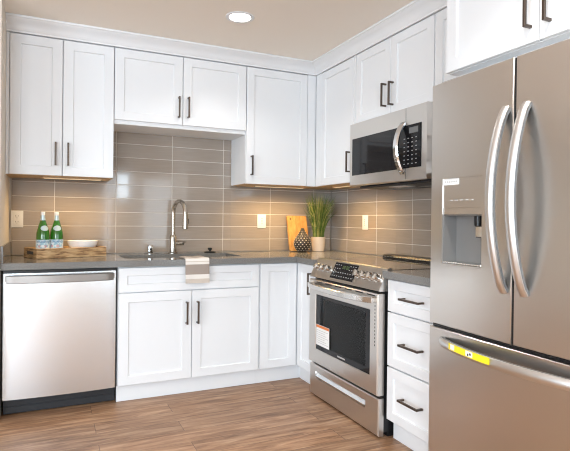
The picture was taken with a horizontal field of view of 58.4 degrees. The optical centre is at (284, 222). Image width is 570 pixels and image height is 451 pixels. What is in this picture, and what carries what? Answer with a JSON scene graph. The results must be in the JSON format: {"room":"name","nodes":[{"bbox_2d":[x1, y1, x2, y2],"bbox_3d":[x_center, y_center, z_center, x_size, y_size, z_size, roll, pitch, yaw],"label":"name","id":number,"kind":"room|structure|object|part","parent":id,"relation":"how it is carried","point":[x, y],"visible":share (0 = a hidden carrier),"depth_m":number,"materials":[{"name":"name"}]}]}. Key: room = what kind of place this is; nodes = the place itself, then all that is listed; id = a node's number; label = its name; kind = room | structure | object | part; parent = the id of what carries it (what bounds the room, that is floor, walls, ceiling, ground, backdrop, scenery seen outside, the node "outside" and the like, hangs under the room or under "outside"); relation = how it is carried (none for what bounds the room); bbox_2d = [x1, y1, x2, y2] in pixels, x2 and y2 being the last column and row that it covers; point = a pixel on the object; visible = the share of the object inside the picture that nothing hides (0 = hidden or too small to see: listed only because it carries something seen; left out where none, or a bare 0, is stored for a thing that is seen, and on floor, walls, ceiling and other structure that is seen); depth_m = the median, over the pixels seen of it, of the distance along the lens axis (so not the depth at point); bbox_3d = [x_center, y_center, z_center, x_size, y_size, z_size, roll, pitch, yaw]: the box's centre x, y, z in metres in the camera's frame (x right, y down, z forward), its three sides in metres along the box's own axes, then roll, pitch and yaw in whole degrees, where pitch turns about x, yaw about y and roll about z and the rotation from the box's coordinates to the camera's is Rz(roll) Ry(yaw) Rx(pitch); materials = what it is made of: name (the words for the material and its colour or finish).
{"room":"kitchen","nodes":[
{"label":"kitchen","id":0,"kind":"room"},
{"bbox_2d":[0,0,9,414],"bbox_3d":[-2.391,-0.090,4.408,0.132,2.452,3.348,0,0,-25],"label":"wall","id":1,"kind":"structure","parent":0,"point":[4,179],"depth_m":3.06,"materials":[{"name":"beige paint"}]},
{"bbox_2d":[9,178,330,255],"bbox_3d":[-0.789,-0.072,4.179,2.586,2.452,0.146,0,0,-25],"label":"wall","id":2,"kind":"structure","parent":0,"point":[10,179],"depth_m":3.58,"materials":[{"name":"beige paint"}]},
{"bbox_2d":[5,31,113,180],"bbox_3d":[-1.537,-0.761,3.507,0.652,0.902,0.398,0,0,-25],"label":"upper cabinet","id":3,"kind":"object","parent":2,"relation":"attached to","point":[60,93],"visible":0.98,"depth_m":3.36,"materials":[{"name":"white paint"}]},
{"bbox_3d":[-1.613,-0.758,3.309,0.307,0.896,0.021,0,0,-25],"label":"door","id":4,"kind":"part","parent":3,"relation":"part of","materials":[{"name":"white paint"}]},
{"bbox_3d":[-1.500,-0.451,3.331,0.012,0.150,0.041,0,0,-25],"label":"handle","id":5,"kind":"part","parent":3,"relation":"part of","materials":[{"name":"brown metal"}]},
{"bbox_3d":[-1.555,-0.312,3.538,0.651,0.004,0.334,0,0,-25],"label":"underside panel","id":6,"kind":"part","parent":3,"relation":"part of","materials":[{"name":"beige wood"}]},
{"bbox_3d":[-1.431,-0.451,3.363,0.012,0.150,0.041,0,0,-25],"label":"handle","id":7,"kind":"part","parent":3,"relation":"part of","materials":[{"name":"brown metal"}]},
{"bbox_2d":[42,177,101,180],"bbox_3d":[-1.463,-0.303,3.516,0.380,0.011,0.030,0,0,-25],"label":"light","id":8,"kind":"object","parent":3,"relation":"attached to","point":[42,177],"visible":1,"depth_m":3.50,"materials":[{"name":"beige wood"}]},
{"bbox_3d":[-1.325,-0.756,3.442,0.318,0.896,0.021,0,0,-25],"label":"door","id":9,"kind":"part","parent":3,"relation":"part of","materials":[{"name":"white paint"}]},
{"bbox_2d":[11,131,330,254],"bbox_3d":[-0.749,-0.233,4.105,2.561,0.944,0.013,0,0,-25],"label":"tile backsplash","id":10,"kind":"structure","parent":2,"relation":"attached to","point":[129,212],"depth_m":4.00,"materials":[{"name":"beige tile"}]},
{"bbox_2d":[11,210,22,226],"bbox_3d":[-1.879,-0.025,3.572,0.078,0.118,0.011,0,0,-25],"label":"wall outlet","id":11,"kind":"object","parent":10,"relation":"attached to","point":[16,216],"visible":1,"depth_m":3.57,"materials":[{"name":"white plastic"}]},
{"bbox_2d":[257,214,265,227],"bbox_3d":[-0.199,-0.013,4.347,0.078,0.118,0.011,0,0,-25],"label":"wall outlet","id":12,"kind":"object","parent":10,"relation":"attached to","point":[261,218],"visible":1,"depth_m":4.34,"materials":[{"name":"white plastic"}]},
{"bbox_2d":[114,48,246,140],"bbox_3d":[-0.799,-0.944,3.846,0.965,0.524,0.398,0,0,-25],"label":"upper cabinet","id":13,"kind":"object","parent":2,"relation":"attached to","point":[156,94],"visible":0.96,"depth_m":3.70,"materials":[{"name":"white paint"}]},
{"bbox_3d":[-0.959,-0.955,3.608,0.470,0.490,0.021,0,0,-25],"label":"door","id":14,"kind":"part","parent":13,"relation":"part of","materials":[{"name":"white paint"}]},
{"bbox_2d":[6,12,316,76],"bbox_3d":[-0.726,-1.249,3.685,2.269,0.089,0.124,0,0,-25],"label":"trim","id":15,"kind":"structure","parent":13,"relation":"attached to","point":[15,23],"depth_m":3.56,"materials":[{"name":"white paint"}]},
{"bbox_3d":[-0.815,-0.685,3.875,0.964,0.004,0.334,0,0,-25],"label":"underside panel","id":16,"kind":"part","parent":13,"relation":"part of","materials":[{"name":"white paint"}]},
{"bbox_3d":[-0.762,-0.831,3.668,0.012,0.150,0.041,0,0,-25],"label":"handle","id":17,"kind":"part","parent":13,"relation":"part of","materials":[{"name":"brown metal"}]},
{"bbox_3d":[-0.698,-0.835,3.697,0.012,0.150,0.041,0,0,-25],"label":"handle","id":18,"kind":"part","parent":13,"relation":"part of","materials":[{"name":"brown metal"}]},
{"bbox_3d":[-0.521,-0.952,3.811,0.486,0.490,0.021,0,0,-25],"label":"door","id":19,"kind":"part","parent":13,"relation":"part of","materials":[{"name":"white paint"}]},
{"bbox_2d":[231,67,316,188],"bbox_3d":[-0.080,-0.749,4.180,0.620,0.902,0.398,0,0,-25],"label":"upper cabinet","id":20,"kind":"object","parent":2,"relation":"attached to","point":[277,147],"visible":0.93,"depth_m":4.04,"materials":[{"name":"white paint"}]},
{"bbox_3d":[-0.253,-0.439,3.906,0.012,0.150,0.041,0,0,-25],"label":"handle","id":21,"kind":"part","parent":20,"relation":"part of","materials":[{"name":"brown metal"}]},
{"bbox_3d":[-0.097,-0.300,4.210,0.618,0.004,0.334,0,0,-25],"label":"underside panel","id":22,"kind":"part","parent":20,"relation":"part of","materials":[{"name":"beige wood"}]},
{"bbox_2d":[254,185,303,188],"bbox_3d":[-0.045,-0.291,4.171,0.443,0.011,0.030,0,0,-25],"label":"light","id":23,"kind":"object","parent":20,"relation":"attached to","point":[254,185],"visible":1,"depth_m":4.16,"materials":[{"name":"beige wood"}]},
{"bbox_2d":[0,377,412,450],"bbox_3d":[-0.116,1.223,1.880,8.866,0.100,10.186,0,0,-25],"label":"floor","id":24,"kind":"structure","parent":0,"point":[278,415],"depth_m":2.92,"materials":[{"name":"brown wood"}]},
{"bbox_2d":[2,267,115,414],"bbox_3d":[-1.479,0.713,3.359,0.635,0.860,0.714,0,0,-25],"label":"dishwasher","id":25,"kind":"object","parent":24,"relation":"on","point":[58,345],"visible":1,"depth_m":3.08,"materials":[{"name":"grey metal"}]},
{"bbox_3d":[-1.403,1.096,3.192,0.632,0.097,0.074,0,0,-25],"label":"kick plate","id":26,"kind":"part","parent":25,"relation":"part of","materials":[{"name":"grey plastic"}]},
{"bbox_3d":[-1.339,0.334,3.061,0.607,0.048,0.063,0,0,-25],"label":"handle","id":27,"kind":"part","parent":25,"relation":"part of","materials":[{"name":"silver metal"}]},
{"bbox_2d":[115,263,258,401],"bbox_3d":[-0.754,0.720,3.718,0.966,0.872,0.698,0,0,-25],"label":"base cabinet","id":28,"kind":"object","parent":24,"relation":"on","point":[173,336],"visible":0.91,"depth_m":3.42,"materials":[{"name":"white paint"}]},
{"bbox_3d":[-0.850,0.750,3.346,0.472,0.590,0.021,0,0,-25],"label":"door","id":29,"kind":"part","parent":28,"relation":"part of","materials":[{"name":"white paint"}]},
{"bbox_3d":[-0.654,0.603,3.402,0.012,0.150,0.041,0,0,-25],"label":"handle","id":30,"kind":"part","parent":28,"relation":"part of","materials":[{"name":"brown metal"}]},
{"bbox_3d":[-0.625,0.372,3.446,0.958,0.157,0.021,0,0,-25],"label":"false drawer","id":31,"kind":"part","parent":28,"relation":"part of","materials":[{"name":"white paint"}]},
{"bbox_3d":[-0.586,0.604,3.433,0.012,0.150,0.041,0,0,-25],"label":"handle","id":32,"kind":"part","parent":28,"relation":"part of","materials":[{"name":"brown metal"}]},
{"bbox_3d":[-0.413,0.753,3.548,0.482,0.590,0.021,0,0,-25],"label":"door","id":33,"kind":"part","parent":28,"relation":"part of","materials":[{"name":"white paint"}]},
{"bbox_2d":[256,262,315,383],"bbox_3d":[0.171,0.728,4.012,0.958,0.872,0.939,0,0,-25],"label":"base cabinet","id":34,"kind":"object","parent":24,"relation":"on","point":[284,291],"visible":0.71,"depth_m":3.71,"materials":[{"name":"white paint"}]},
{"bbox_2d":[0,241,382,270],"bbox_3d":[-0.560,0.215,3.667,2.575,0.140,0.937,0,0,-25],"label":"countertop","id":35,"kind":"structure","parent":34,"relation":"on","point":[7,262],"depth_m":3.49,"materials":[{"name":"grey stone"}]},
{"bbox_2d":[24,246,105,258],"bbox_3d":[-1.511,0.202,3.522,0.217,0.066,0.478,1,0,43],"label":"wooden tray","id":36,"kind":"object","parent":35,"relation":"on","point":[66,251],"visible":0.92,"depth_m":3.41,"materials":[{"name":"brown wood"}]},
{"bbox_2d":[36,212,49,248],"bbox_3d":[-1.619,0.060,3.406,0.085,0.264,0.085,0,0,-25],"label":"glass bottle","id":37,"kind":"object","parent":36,"relation":"on","point":[42,234],"visible":0.94,"depth_m":3.38,"materials":[{"name":"green glass"}]},
{"bbox_2d":[50,212,62,247],"bbox_3d":[-1.556,0.060,3.471,0.085,0.264,0.085,0,0,-25],"label":"glass bottle","id":38,"kind":"object","parent":36,"relation":"on","point":[56,233],"visible":0.82,"depth_m":3.44,"materials":[{"name":"green glass"}]},
{"bbox_2d":[67,240,97,247],"bbox_3d":[-1.432,0.160,3.605,0.205,0.066,0.205,0,0,-25],"label":"serving bowl","id":39,"kind":"object","parent":36,"relation":"on","point":[71,243],"visible":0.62,"depth_m":3.53,"materials":[{"name":"white ceramic"}]},
{"bbox_2d":[146,245,153,253],"bbox_3d":[-1.030,0.204,3.890,0.055,0.068,0.055,0,0,-25],"label":"soap dispenser","id":40,"kind":"object","parent":35,"relation":"on","point":[149,247],"visible":1,"depth_m":3.87,"materials":[{"name":"silver metal"}]},
{"bbox_2d":[168,199,188,253],"bbox_3d":[-0.814,0.031,3.899,0.120,0.419,0.232,0,0,-25],"label":"kitchen faucet","id":41,"kind":"object","parent":35,"relation":"on","point":[173,242],"visible":1,"depth_m":3.94,"materials":[{"name":"silver metal"}]},
{"bbox_3d":[-0.809,-0.039,3.894,0.032,0.280,0.213,0,0,-42],"label":"spout","id":42,"kind":"part","parent":41,"relation":"part of","materials":[{"name":"silver metal"}]},
{"bbox_2d":[179,256,208,283],"bbox_3d":[-0.626,0.319,3.500,0.166,0.170,0.202,0,0,-25],"label":"dish towel","id":43,"kind":"object","parent":35,"relation":"hanging from","point":[196,267],"visible":1,"depth_m":3.41,"materials":[{"name":"fabric"}]},
{"bbox_2d":[204,248,215,252],"bbox_3d":[-0.601,0.221,4.082,0.095,0.042,0.095,0,0,-25],"label":"stopper","id":44,"kind":"object","parent":35,"relation":"on","point":[209,249],"visible":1,"depth_m":4.06,"materials":[{"name":"black metal"}]},
{"bbox_2d":[286,216,309,250],"bbox_3d":[0.111,0.093,4.427,0.188,0.303,0.096,0,0,-25],"label":"cutting board","id":45,"kind":"object","parent":35,"relation":"on","point":[294,223],"visible":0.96,"depth_m":4.42,"materials":[{"name":"orange wood"}]},
{"bbox_2d":[294,228,310,251],"bbox_3d":[0.148,0.148,4.305,0.152,0.201,0.153,0,0,-25],"label":"bud vase","id":46,"kind":"object","parent":35,"relation":"on","point":[302,242],"visible":1,"depth_m":4.25,"materials":[{"name":"grey"}]},
{"bbox_2d":[311,237,324,251],"bbox_3d":[0.289,0.187,4.440,0.125,0.126,0.125,0,0,-25],"label":"pot","id":47,"kind":"object","parent":35,"relation":"on","point":[318,243],"depth_m":4.39,"materials":[{"name":"beige ceramic"}]},
{"bbox_2d":[303,193,336,251],"bbox_3d":[0.345,-0.016,4.408,0.302,0.533,0.334,0,0,-25],"label":"potted grass","id":48,"kind":"object","parent":35,"relation":"on","point":[316,211],"depth_m":4.40,"materials":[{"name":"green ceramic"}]},
{"bbox_3d":[-0.051,0.674,3.714,0.287,0.755,0.021,0,0,-25],"label":"door","id":49,"kind":"part","parent":34,"relation":"part of","materials":[{"name":"white paint"}]},
{"bbox_3d":[0.156,0.676,3.644,0.021,0.755,0.276,0,0,-25],"label":"door","id":50,"kind":"part","parent":34,"relation":"part of","materials":[{"name":"white paint"}]},
{"bbox_3d":[0.172,0.426,3.543,0.041,0.150,0.012,0,0,-25],"label":"handle","id":51,"kind":"part","parent":34,"relation":"part of","materials":[{"name":"brown metal"}]},
{"bbox_2d":[308,254,430,436],"bbox_3d":[0.609,0.701,3.250,0.772,0.944,0.802,0,0,-25],"label":"range","id":52,"kind":"object","parent":24,"relation":"on","point":[348,315],"visible":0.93,"depth_m":3.03,"materials":[{"name":"silver metal"}]},
{"bbox_3d":[0.278,0.298,3.299,0.049,0.050,0.050,0,0,-25],"label":"knob","id":53,"kind":"part","parent":52,"relation":"part of","materials":[{"name":"silver metal"}]},
{"bbox_2d":[308,278,384,395],"bbox_3d":[0.561,0.664,3.228,0.664,0.555,0.802,0,0,-25],"label":"oven","id":54,"kind":"object","parent":52,"relation":"in","point":[347,321],"depth_m":3.02,"materials":[{"name":"silver metal"}]},
{"bbox_3d":[0.353,1.058,3.136,0.035,0.206,0.802,0,0,-25],"label":"storage drawer","id":55,"kind":"part","parent":52,"relation":"part of","materials":[{"name":"silver metal"}]},
{"bbox_3d":[0.380,0.308,3.141,0.091,0.126,0.802,0,0,-25],"label":"control panel","id":56,"kind":"part","parent":52,"relation":"part of","materials":[{"name":"silver metal"}]},
{"bbox_3d":[0.422,0.301,2.986,0.049,0.050,0.050,0,0,-25],"label":"knob","id":57,"kind":"part","parent":52,"relation":"part of","materials":[{"name":"silver metal"}]},
{"bbox_3d":[0.450,0.302,2.926,0.049,0.050,0.050,0,0,-25],"label":"knob","id":58,"kind":"part","parent":52,"relation":"part of","materials":[{"name":"silver metal"}]},
{"bbox_3d":[0.477,0.302,2.868,0.049,0.050,0.050,0,0,-25],"label":"knob","id":59,"kind":"part","parent":52,"relation":"part of","materials":[{"name":"silver metal"}]},
{"bbox_3d":[0.503,0.303,2.810,0.049,0.050,0.050,0,0,-25],"label":"knob","id":60,"kind":"part","parent":52,"relation":"part of","materials":[{"name":"silver metal"}]},
{"bbox_2d":[333,257,430,269],"bbox_3d":[0.686,0.279,3.282,0.591,0.042,0.800,0,0,-25],"label":"cooktop","id":61,"kind":"object","parent":52,"relation":"in","point":[391,263],"depth_m":3.28,"materials":[{"name":"black glass"}]},
{"bbox_3d":[0.916,0.245,3.388,0.076,0.028,0.796,0,0,-25],"label":"vent trim","id":62,"kind":"part","parent":52,"relation":"part of","materials":[{"name":"metal"}]},
{"bbox_2d":[387,279,432,450],"bbox_3d":[0.928,0.743,2.683,0.698,0.872,0.457,0,0,-25],"label":"base cabinet","id":63,"kind":"object","parent":24,"relation":"on","point":[408,341],"visible":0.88,"depth_m":2.60,"materials":[{"name":"white paint"}]},
{"bbox_2d":[383,269,430,286],"bbox_3d":[0.937,0.286,2.689,0.676,0.040,0.483,0,0,-25],"label":"countertop","id":64,"kind":"structure","parent":63,"relation":"on","point":[417,276],"depth_m":2.62,"materials":[{"name":"grey stone"}]},
{"bbox_3d":[0.655,0.923,2.559,0.021,0.284,0.454,0,0,-25],"label":"drawer","id":65,"kind":"part","parent":63,"relation":"part of","materials":[{"name":"white paint"}]},
{"bbox_3d":[0.624,0.915,2.556,0.041,0.011,0.156,0,0,-25],"label":"handle","id":66,"kind":"part","parent":63,"relation":"part of","materials":[{"name":"brown metal"}]},
{"bbox_3d":[0.658,0.629,2.557,0.021,0.287,0.454,0,0,-25],"label":"drawer","id":67,"kind":"part","parent":63,"relation":"part of","materials":[{"name":"white paint"}]},
{"bbox_3d":[0.627,0.631,2.554,0.041,0.011,0.156,0,0,-25],"label":"handle","id":68,"kind":"part","parent":63,"relation":"part of","materials":[{"name":"brown metal"}]},
{"bbox_3d":[0.661,0.394,2.556,0.021,0.169,0.454,0,0,-25],"label":"drawer","id":69,"kind":"part","parent":63,"relation":"part of","materials":[{"name":"white paint"}]},
{"bbox_3d":[0.629,0.394,2.553,0.041,0.011,0.156,0,0,-25],"label":"handle","id":70,"kind":"part","parent":63,"relation":"part of","materials":[{"name":"brown metal"}]},
{"bbox_2d":[428,39,569,450],"bbox_3d":[1.128,0.284,2.004,0.860,1.796,0.888,0,0,-25],"label":"refrigerator","id":71,"kind":"object","parent":24,"relation":"on","point":[499,358],"visible":1,"depth_m":1.87,"materials":[{"name":"grey metal"}]},
{"bbox_3d":[0.751,-0.123,2.103,0.053,0.123,0.221,0,0,-25],"label":"touch panel","id":72,"kind":"part","parent":71,"relation":"part of","materials":[{"name":"silver metal"}]},
{"bbox_3d":[0.774,-0.080,2.078,0.090,1.047,0.449,0,0,-25],"label":"door","id":73,"kind":"part","parent":71,"relation":"part of","materials":[{"name":"silver metal"}]},
{"bbox_3d":[0.784,-0.008,2.062,0.037,0.050,0.038,0,0,-25],"label":"spout","id":74,"kind":"part","parent":71,"relation":"part of","materials":[{"name":"black plastic"}]},
{"bbox_3d":[0.771,-0.084,1.864,0.089,0.693,0.036,0,0,-25],"label":"handle","id":75,"kind":"part","parent":71,"relation":"part of","materials":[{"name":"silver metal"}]},
{"bbox_3d":[0.857,0.796,1.884,0.090,0.670,0.888,0,0,-25],"label":"freezer drawer","id":76,"kind":"part","parent":71,"relation":"part of","materials":[{"name":"silver metal"}]},
{"bbox_3d":[0.788,0.511,1.840,0.084,0.038,0.746,0,0,-25],"label":"handle","id":77,"kind":"part","parent":71,"relation":"part of","materials":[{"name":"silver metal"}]},
{"bbox_3d":[0.809,-0.083,1.782,0.089,0.693,0.036,0,0,-25],"label":"handle","id":78,"kind":"part","parent":71,"relation":"part of","materials":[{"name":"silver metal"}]},
{"bbox_3d":[0.962,-0.076,1.671,0.090,1.047,0.428,0,0,-25],"label":"door","id":79,"kind":"part","parent":71,"relation":"part of","materials":[{"name":"silver metal"}]},
{"bbox_2d":[3,0,413,60],"bbox_3d":[-0.089,-1.329,1.867,8.866,0.100,10.186,0,0,-25],"label":"ceiling","id":80,"kind":"structure","parent":0,"point":[300,29],"depth_m":3.22,"materials":[{"name":"white paint"}]},
{"bbox_2d":[225,11,253,22],"bbox_3d":[-0.282,-1.284,3.191,0.182,0.006,0.182,0,0,-25],"label":"recessed light","id":81,"kind":"object","parent":80,"relation":"in","point":[235,16],"visible":1,"depth_m":3.18,"materials":[{"name":"white paint"}]},
{"bbox_2d":[330,187,379,255],"bbox_3d":[1.195,-0.046,3.170,0.146,2.452,3.642,0,0,-25],"label":"wall","id":82,"kind":"structure","parent":0,"point":[359,187],"depth_m":4.67,"materials":[{"name":"beige tile"}]},
{"bbox_2d":[303,55,358,189],"bbox_3d":[0.444,-0.743,4.115,0.398,0.902,0.949,0,0,-25],"label":"upper cabinet","id":83,"kind":"object","parent":82,"relation":"attached to","point":[335,87],"visible":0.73,"depth_m":3.89,"materials":[{"name":"white paint"}]},
{"bbox_3d":[0.467,-0.293,4.130,0.334,0.004,0.948,0,0,-25],"label":"underside panel","id":84,"kind":"part","parent":83,"relation":"part of","materials":[{"name":"beige wood"}]},
{"bbox_3d":[0.397,-0.740,3.863,0.021,0.896,0.473,0,0,-25],"label":"door","id":85,"kind":"part","parent":83,"relation":"part of","materials":[{"name":"white paint"}]},
{"bbox_2d":[332,185,350,187],"bbox_3d":[0.491,-0.284,3.941,0.030,0.011,0.443,0,0,-25],"label":"light","id":86,"kind":"object","parent":83,"relation":"attached to","point":[343,185],"visible":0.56,"depth_m":4.01,"materials":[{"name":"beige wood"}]},
{"bbox_3d":[0.453,-0.437,3.664,0.041,0.150,0.012,0,0,-25],"label":"handle","id":87,"kind":"part","parent":83,"relation":"part of","materials":[{"name":"brown metal"}]},
{"bbox_2d":[331,187,431,257],"bbox_3d":[0.894,-0.011,3.621,0.013,0.539,2.242,0,0,-25],"label":"tile backsplash","id":88,"kind":"structure","parent":82,"relation":"attached to","point":[399,221],"depth_m":3.93,"materials":[{"name":"beige tile"}]},
{"bbox_2d":[362,215,367,229],"bbox_3d":[0.648,-0.002,4.127,0.011,0.118,0.078,0,0,-25],"label":"wall outlet","id":89,"kind":"object","parent":88,"relation":"attached to","point":[364,217],"visible":1,"depth_m":4.12,"materials":[{"name":"white plastic"}]},
{"bbox_2d":[356,14,435,122],"bbox_3d":[0.816,-0.937,3.313,0.398,0.498,0.811,0,0,-25],"label":"upper cabinet","id":90,"kind":"object","parent":82,"relation":"attached to","point":[397,73],"visible":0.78,"depth_m":3.19,"materials":[{"name":"white paint"}]},
{"bbox_3d":[0.597,-0.937,3.434,0.021,0.492,0.400,0,0,-25],"label":"door","id":91,"kind":"part","parent":90,"relation":"part of","materials":[{"name":"white paint"}]},
{"bbox_2d":[312,0,446,75],"bbox_3d":[0.621,-1.233,3.326,0.124,0.089,1.905,0,0,-25],"label":"trim","id":92,"kind":"structure","parent":90,"relation":"attached to","point":[416,11],"depth_m":3.29,"materials":[{"name":"white paint"}]},
{"bbox_3d":[0.633,-0.821,3.281,0.041,0.150,0.012,0,0,-25],"label":"handle","id":93,"kind":"part","parent":90,"relation":"part of","materials":[{"name":"brown metal"}]},
{"bbox_3d":[0.665,-0.816,3.211,0.041,0.150,0.012,0,0,-25],"label":"handle","id":94,"kind":"part","parent":90,"relation":"part of","materials":[{"name":"brown metal"}]},
{"bbox_2d":[350,101,432,189],"bbox_3d":[0.777,-0.458,3.299,0.469,0.452,0.806,0,0,-25],"label":"microwave","id":95,"kind":"object","parent":90,"relation":"attached to","point":[393,150],"visible":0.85,"depth_m":3.16,"materials":[{"name":"silver metal"}]},
{"bbox_3d":[0.625,-0.451,3.235,0.005,0.254,0.730,0,0,-25],"label":"glass","id":96,"kind":"part","parent":95,"relation":"part of","materials":[{"name":"black glass"}]},
{"bbox_3d":[0.680,-0.445,3.037,0.072,0.312,0.040,0,0,-25],"label":"door handle","id":97,"kind":"part","parent":95,"relation":"part of","materials":[{"name":"silver metal"}]},
{"bbox_3d":[0.766,-0.934,3.066,0.021,0.492,0.400,0,0,-25],"label":"door","id":98,"kind":"part","parent":90,"relation":"part of","materials":[{"name":"white paint"}]},
{"bbox_2d":[435,8,457,84],"bbox_3d":[1.077,-0.729,2.744,0.398,0.902,0.440,0,0,-25],"label":"upper cabinet","id":99,"kind":"object","parent":82,"relation":"attached to","point":[441,76],"visible":0.07,"depth_m":2.83,"materials":[{"name":"white paint"}]},
{"bbox_2d":[446,0,569,76],"bbox_3d":[1.232,-0.941,2.027,0.721,0.642,0.981,0,0,-25],"label":"upper cabinet","id":100,"kind":"object","parent":82,"relation":"attached to","point":[481,34],"visible":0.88,"depth_m":2.08,"materials":[{"name":"white paint"}]},
{"bbox_3d":[1.257,-0.675,2.041,0.657,0.004,0.980,0,0,-25],"label":"underside panel","id":101,"kind":"part","parent":100,"relation":"part of","materials":[{"name":"white paint"}]},
{"bbox_3d":[0.910,-0.806,1.911,0.041,0.150,0.012,0,0,-25],"label":"handle","id":102,"kind":"part","parent":100,"relation":"part of","materials":[{"name":"brown metal"}]},
{"bbox_3d":[0.944,-0.803,1.837,0.041,0.150,0.012,0,0,-25],"label":"handle","id":103,"kind":"part","parent":100,"relation":"part of","materials":[{"name":"brown metal"}]},
{"bbox_3d":[1.053,-0.966,1.674,0.021,0.580,0.474,0,0,-25],"label":"door","id":104,"kind":"part","parent":100,"relation":"part of","materials":[{"name":"white paint"}]}
]}

